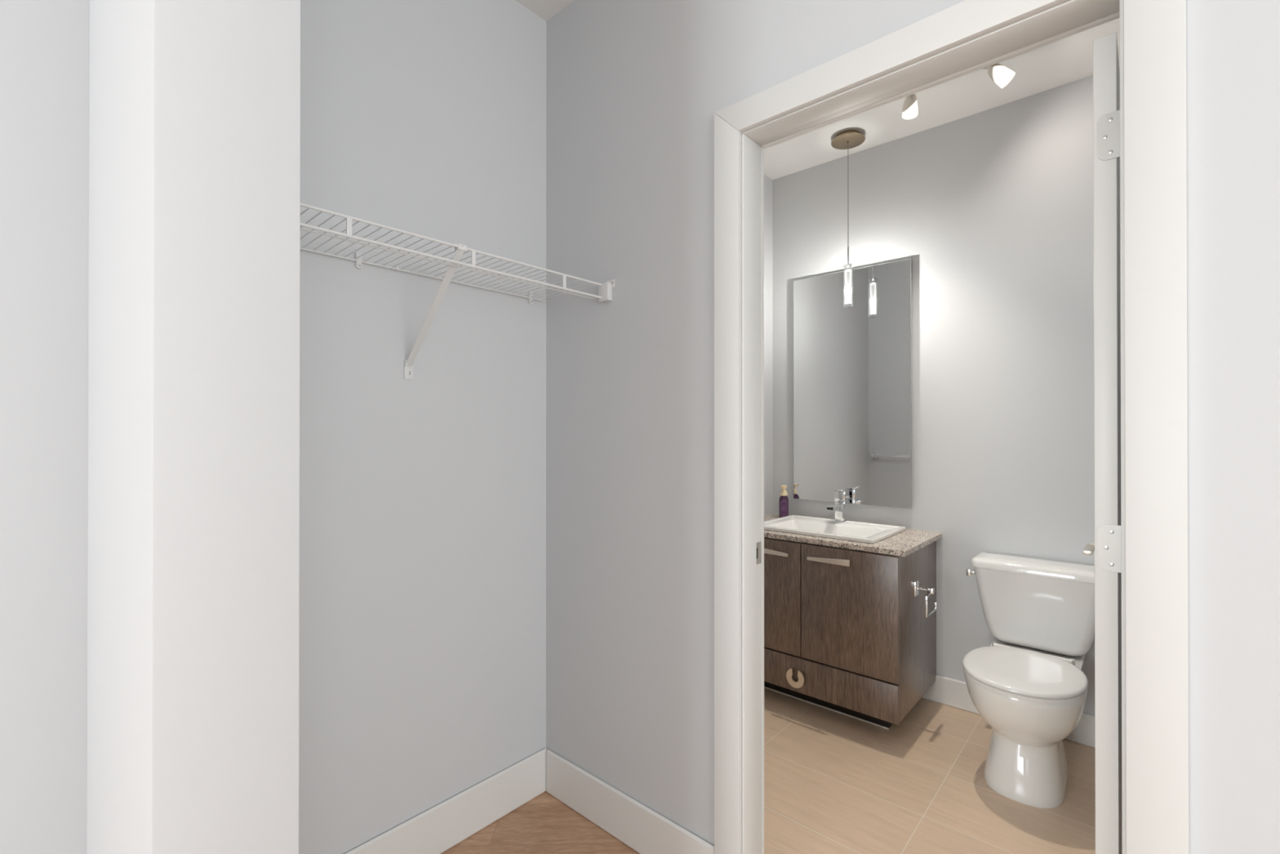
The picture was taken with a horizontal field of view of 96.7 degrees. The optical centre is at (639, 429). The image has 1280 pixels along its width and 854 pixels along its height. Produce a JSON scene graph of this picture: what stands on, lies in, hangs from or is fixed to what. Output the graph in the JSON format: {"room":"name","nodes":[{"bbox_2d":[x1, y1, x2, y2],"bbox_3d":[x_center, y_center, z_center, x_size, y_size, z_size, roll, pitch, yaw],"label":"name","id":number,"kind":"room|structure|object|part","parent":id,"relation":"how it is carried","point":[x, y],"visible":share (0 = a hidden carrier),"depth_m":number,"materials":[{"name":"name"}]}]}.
{"room":"walk-in closet","nodes":[
{"label":"walk-in closet","id":0,"kind":"room"},
{"bbox_2d":[86,0,300,853],"bbox_3d":[-0.787,-0.092,0.960,0.741,2.730,0.154,0,0,42],"label":"door frame","id":1,"kind":"structure","parent":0,"point":[194,289],"depth_m":0.72,"materials":[{"name":"white paint"}]},
{"bbox_2d":[0,0,773,853],"bbox_3d":[-1.993,-0.154,0.256,0.120,2.850,8.367,0,0,42],"label":"wall","id":2,"kind":"structure","parent":0,"point":[423,498],"depth_m":1.56,"materials":[{"name":"white paint"}]},
{"bbox_2d":[344,747,546,853],"bbox_3d":[-0.668,1.201,1.635,0.013,0.150,1.019,0,0,42],"label":"baseboard","id":3,"kind":"structure","parent":2,"relation":"attached to","point":[442,826],"depth_m":1.77,"materials":[{"name":"white paint"}]},
{"bbox_2d":[300,202,614,379],"bbox_3d":[-0.545,-0.311,1.533,0.341,0.332,1.015,0,0,42],"label":"wire shelf","id":4,"kind":"object","parent":2,"relation":"attached to","point":[605,289],"visible":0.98,"depth_m":1.53,"materials":[{"name":"white metal"}]},
{"bbox_3d":[-0.675,-0.454,1.635,0.006,0.006,0.993,0,0,42],"label":"rail","id":5,"kind":"part","parent":4,"relation":"part of","materials":[{"name":"white metal"}]},
{"bbox_3d":[-0.472,-0.420,1.467,0.003,0.004,1.012,0,0,42],"label":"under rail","id":6,"kind":"part","parent":4,"relation":"part of","materials":[{"name":"white metal"}]},
{"bbox_3d":[-0.450,-0.420,1.447,0.007,0.007,1.012,0,0,42],"label":"lip rail","id":7,"kind":"part","parent":4,"relation":"part of","materials":[{"name":"white metal"}]},
{"bbox_3d":[-0.450,-0.461,1.447,0.007,0.007,1.012,0,0,42],"label":"rail","id":8,"kind":"part","parent":4,"relation":"part of","materials":[{"name":"white metal"}]},
{"bbox_2d":[515,0,574,21],"bbox_3d":[-0.779,-1.517,-1.921,4.597,0.100,6.488,0,0,42],"label":"ceiling","id":9,"kind":"structure","parent":0,"point":[545,10],"depth_m":1.96,"materials":[{"name":"white paint"}]},
{"bbox_2d":[440,687,1095,853],"bbox_3d":[-0.233,1.295,-1.319,4.797,0.060,8.327,0,0,42],"label":"floor","id":10,"kind":"structure","parent":0,"point":[835,782],"depth_m":1.95,"materials":[{"name":"beige tile"}]},
{"bbox_2d":[764,537,936,728],"bbox_3d":[0.886,0.894,2.747,0.853,0.772,0.570,0,0,42],"label":"vanity cabinet","id":11,"kind":"object","parent":10,"relation":"on","point":[846,631],"visible":0.72,"depth_m":2.45,"materials":[{"name":"brown wood"}]},
{"bbox_3d":[0.602,0.563,2.638,0.192,0.028,0.022,0,0,42],"label":"handle","id":12,"kind":"part","parent":11,"relation":"part of","materials":[{"name":"beige"}]},
{"bbox_3d":[0.563,0.767,2.699,0.432,0.506,0.018,0,0,42],"label":"door","id":13,"kind":"part","parent":11,"relation":"part of","materials":[{"name":"brown wood"}]},
{"bbox_3d":[0.699,1.112,2.546,0.085,0.082,0.022,0,0,42],"label":"handle","id":14,"kind":"part","parent":11,"relation":"part of","materials":[{"name":"beige wood"}]},
{"bbox_3d":[0.812,0.562,2.450,0.189,0.027,0.022,0,0,42],"label":"handle","id":15,"kind":"part","parent":11,"relation":"part of","materials":[{"name":"beige"}]},
{"bbox_3d":[0.717,1.103,2.557,0.850,0.153,0.022,0,0,42],"label":"drawer","id":16,"kind":"part","parent":11,"relation":"part of","materials":[{"name":"brown wood"}]},
{"bbox_3d":[0.881,0.766,2.414,0.414,0.506,0.018,0,0,42],"label":"door","id":17,"kind":"part","parent":11,"relation":"part of","materials":[{"name":"brown wood"}]},
{"bbox_2d":[764,514,942,556],"bbox_3d":[0.905,0.495,2.752,0.877,0.026,0.540,0,0,42],"label":"countertop","id":18,"kind":"structure","parent":11,"relation":"on","point":[904,543],"depth_m":2.49,"materials":[{"name":"stone"}]},
{"bbox_2d":[778,484,788,517],"bbox_3d":[0.785,0.396,3.107,0.050,0.180,0.058,0,0,18],"label":"soap bottle","id":19,"kind":"object","parent":18,"relation":"on","point":[784,499],"visible":0.91,"depth_m":3.09,"materials":[{"name":"purple plastic"}]},
{"bbox_2d":[764,515,905,543],"bbox_3d":[0.909,0.534,2.762,0.592,0.132,0.440,0,0,42],"label":"sink","id":20,"kind":"object","parent":18,"relation":"in","point":[852,531],"visible":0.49,"depth_m":2.79,"materials":[{"name":"white ceramic"}]},
{"bbox_2d":[826,488,847,523],"bbox_3d":[0.985,0.387,2.857,0.052,0.171,0.152,0,0,42],"label":"faucet","id":21,"kind":"object","parent":18,"relation":"on","point":[839,507],"visible":1,"depth_m":2.87,"materials":[{"name":"silver metal"}]},
{"bbox_3d":[0.971,0.390,2.840,0.037,0.019,0.107,0,0,42],"label":"spout","id":22,"kind":"part","parent":21,"relation":"part of","materials":[{"name":"silver metal"}]},
{"bbox_3d":[0.997,0.333,2.870,0.042,0.064,0.109,0,0,42],"label":"lever","id":23,"kind":"part","parent":21,"relation":"part of","materials":[{"name":"silver metal"}]},
{"bbox_2d":[912,579,937,617],"bbox_3d":[1.206,0.710,2.410,0.074,0.126,0.145,0,0,42],"label":"toilet paper holder","id":24,"kind":"object","parent":11,"relation":"attached to","point":[916,588],"visible":1,"depth_m":2.40,"materials":[{"name":"silver metal"}]},
{"bbox_3d":[1.176,0.676,2.425,0.011,0.060,0.048,0,0,42],"label":"wall plate","id":25,"kind":"part","parent":24,"relation":"part of","materials":[{"name":"silver metal"}]},
{"bbox_3d":[1.205,0.677,2.403,0.066,0.022,0.026,0,0,42],"label":"post","id":26,"kind":"part","parent":24,"relation":"part of","materials":[{"name":"silver metal"}]},
{"bbox_3d":[1.224,0.723,2.393,0.010,0.100,0.145,0,0,42],"label":"arm","id":27,"kind":"part","parent":24,"relation":"part of","materials":[{"name":"silver metal"}]},
{"bbox_2d":[962,551,1094,808],"bbox_3d":[1.451,0.909,2.141,0.468,0.737,0.696,0,0,42],"label":"toilet","id":28,"kind":"object","parent":10,"relation":"on","point":[1029,685],"visible":0.94,"depth_m":2.06,"materials":[{"name":"white ceramic"}]},
{"bbox_3d":[1.410,0.609,2.425,0.030,0.029,0.030,0,0,42],"label":"flush lever","id":29,"kind":"part","parent":28,"relation":"part of","materials":[{"name":"silver metal"}]},
{"bbox_3d":[1.372,0.879,2.040,0.368,0.015,0.436,0,0,42],"label":"seat","id":30,"kind":"part","parent":28,"relation":"part of","materials":[{"name":"white plastic"}]},
{"bbox_3d":[1.371,0.860,2.039,0.368,0.018,0.438,0,0,42],"label":"lid","id":31,"kind":"part","parent":28,"relation":"part of","materials":[{"name":"white plastic"}]},
{"bbox_3d":[1.622,0.560,2.321,0.450,0.038,0.202,0,0,42],"label":"tank lid","id":32,"kind":"part","parent":28,"relation":"part of","materials":[{"name":"white ceramic"}]},
{"bbox_3d":[1.624,0.733,2.323,0.433,0.305,0.188,0,0,42],"label":"tank","id":33,"kind":"part","parent":28,"relation":"part of","materials":[{"name":"white ceramic"}]},
{"bbox_2d":[546,0,1279,853],"bbox_3d":[1.415,-0.153,0.532,4.597,2.850,0.102,0,0,42],"label":"wall","id":34,"kind":"structure","parent":0,"point":[635,89],"depth_m":1.61,"materials":[{"name":"white paint"}]},
{"bbox_2d":[546,749,714,853],"bbox_3d":[-0.061,1.201,1.768,0.716,0.150,0.013,0,0,42],"label":"baseboard","id":35,"kind":"structure","parent":34,"relation":"attached to","point":[634,824],"depth_m":1.77,"materials":[{"name":"white paint"}]},
{"bbox_2d":[741,0,1125,853],"bbox_3d":[0.586,0.237,1.271,0.808,2.076,0.102,0,0,42],"label":"trim","id":36,"kind":"structure","parent":34,"relation":"attached to","point":[1072,14],"depth_m":1.49,"materials":[{"name":"white paint"}]},
{"bbox_3d":[0.321,0.338,1.551,0.003,0.059,0.036,0,0,42],"label":"strike plate","id":37,"kind":"part","parent":36,"relation":"part of","materials":[{"name":"silver metal"}]},
{"bbox_2d":[714,0,1188,853],"bbox_3d":[0.546,0.211,1.227,0.916,2.126,0.018,0,0,42],"label":"trim","id":38,"kind":"structure","parent":34,"relation":"attached to","point":[1154,31],"depth_m":0.96,"materials":[{"name":"white paint"}]},
{"bbox_2d":[1082,32,1122,853],"bbox_3d":[1.118,0.254,1.374,0.095,2.018,0.749,0,0,40],"label":"door","id":39,"kind":"structure","parent":34,"relation":"in","point":[1106,73],"depth_m":1.09,"materials":[{"name":"white paint"}]},
{"bbox_3d":[1.280,0.338,1.592,0.056,0.052,0.141,0,0,42],"label":"lever handle","id":40,"kind":"part","parent":39,"relation":"part of","materials":[{"name":"silver metal"}]},
{"bbox_2d":[764,17,1119,179],"bbox_3d":[0.954,-1.478,2.047,1.897,0.100,1.537,0,0,42],"label":"ceiling","id":41,"kind":"structure","parent":0,"point":[1068,60],"depth_m":2.48,"materials":[{"name":"white paint"}]},
{"bbox_2d":[831,129,865,307],"bbox_3d":[1.012,-1.009,2.767,0.156,0.833,0.156,0,0,42],"label":"pendant light","id":42,"kind":"object","parent":41,"relation":"hanging from","point":[851,139],"visible":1,"depth_m":2.76,"materials":[{"name":"brown metal"}]},
{"bbox_3d":[1.012,-1.138,2.767,0.003,0.515,0.003,0,0,42],"label":"cord","id":43,"kind":"part","parent":42,"relation":"part of","materials":[{"name":"grey plastic"}]},
{"bbox_3d":[1.012,-0.838,2.766,0.006,0.095,0.006,0,0,27],"label":"stem","id":44,"kind":"part","parent":42,"relation":"part of","materials":[{"name":"grey metal"}]},
{"bbox_3d":[1.012,-0.695,2.766,0.045,0.206,0.045,0,0,-3],"label":"lamp shade","id":45,"kind":"part","parent":42,"relation":"part of","materials":[{"name":"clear glass"}]},
{"bbox_2d":[902,93,918,119],"bbox_3d":[1.131,-1.368,2.381,0.063,0.117,0.067,0,0,42],"label":"ceiling spotlight","id":46,"kind":"object","parent":41,"relation":"attached to","point":[910,109],"visible":0.78,"depth_m":2.36,"materials":[{"name":"silver metal"}]},
{"bbox_2d":[902,93,916,112],"bbox_3d":[1.127,-1.367,2.380,0.058,0.090,0.058,0,0,42],"label":"hood","id":47,"kind":"object","parent":46,"relation":"attached to","point":[909,105],"depth_m":2.36,"materials":[{"name":"silver metal"}]},
{"bbox_2d":[982,62,1015,88],"bbox_3d":[1.389,-1.375,2.208,0.113,0.105,0.063,0,0,27],"label":"ceiling spotlight","id":48,"kind":"object","parent":41,"relation":"attached to","point":[1001,75],"visible":0.91,"depth_m":2.19,"materials":[{"name":"silver metal"}]},
{"bbox_2d":[986,63,1008,85],"bbox_3d":[1.394,-1.382,2.208,0.084,0.082,0.050,0,0,10],"label":"hood","id":49,"kind":"object","parent":48,"relation":"attached to","point":[998,73],"depth_m":2.19,"materials":[{"name":"silver metal"}]},
{"bbox_3d":[1.402,-1.369,2.204,0.088,0.094,0.064,0,0,42],"label":"lamp shade","id":50,"kind":"part","parent":48,"relation":"part of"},
{"bbox_2d":[772,66,1119,715],"bbox_3d":[1.550,-0.146,2.621,2.017,2.850,0.120,0,0,42],"label":"wall","id":51,"kind":"structure","parent":0,"point":[992,210],"depth_m":2.56,"materials":[{"name":"white paint"}]},
{"bbox_2d":[793,257,911,508],"bbox_3d":[1.081,-0.219,2.943,0.612,1.203,0.024,0,0,42],"label":"mirror","id":52,"kind":"object","parent":51,"relation":"attached to","point":[852,366],"visible":0.98,"depth_m":2.91,"materials":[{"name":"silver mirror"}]},
{"bbox_2d":[921,674,1094,747],"bbox_3d":[1.749,1.214,2.349,1.125,0.128,0.013,0,0,42],"label":"baseboard","id":53,"kind":"structure","parent":51,"relation":"attached to","point":[949,691],"depth_m":2.59,"materials":[{"name":"white paint"}]}
]}

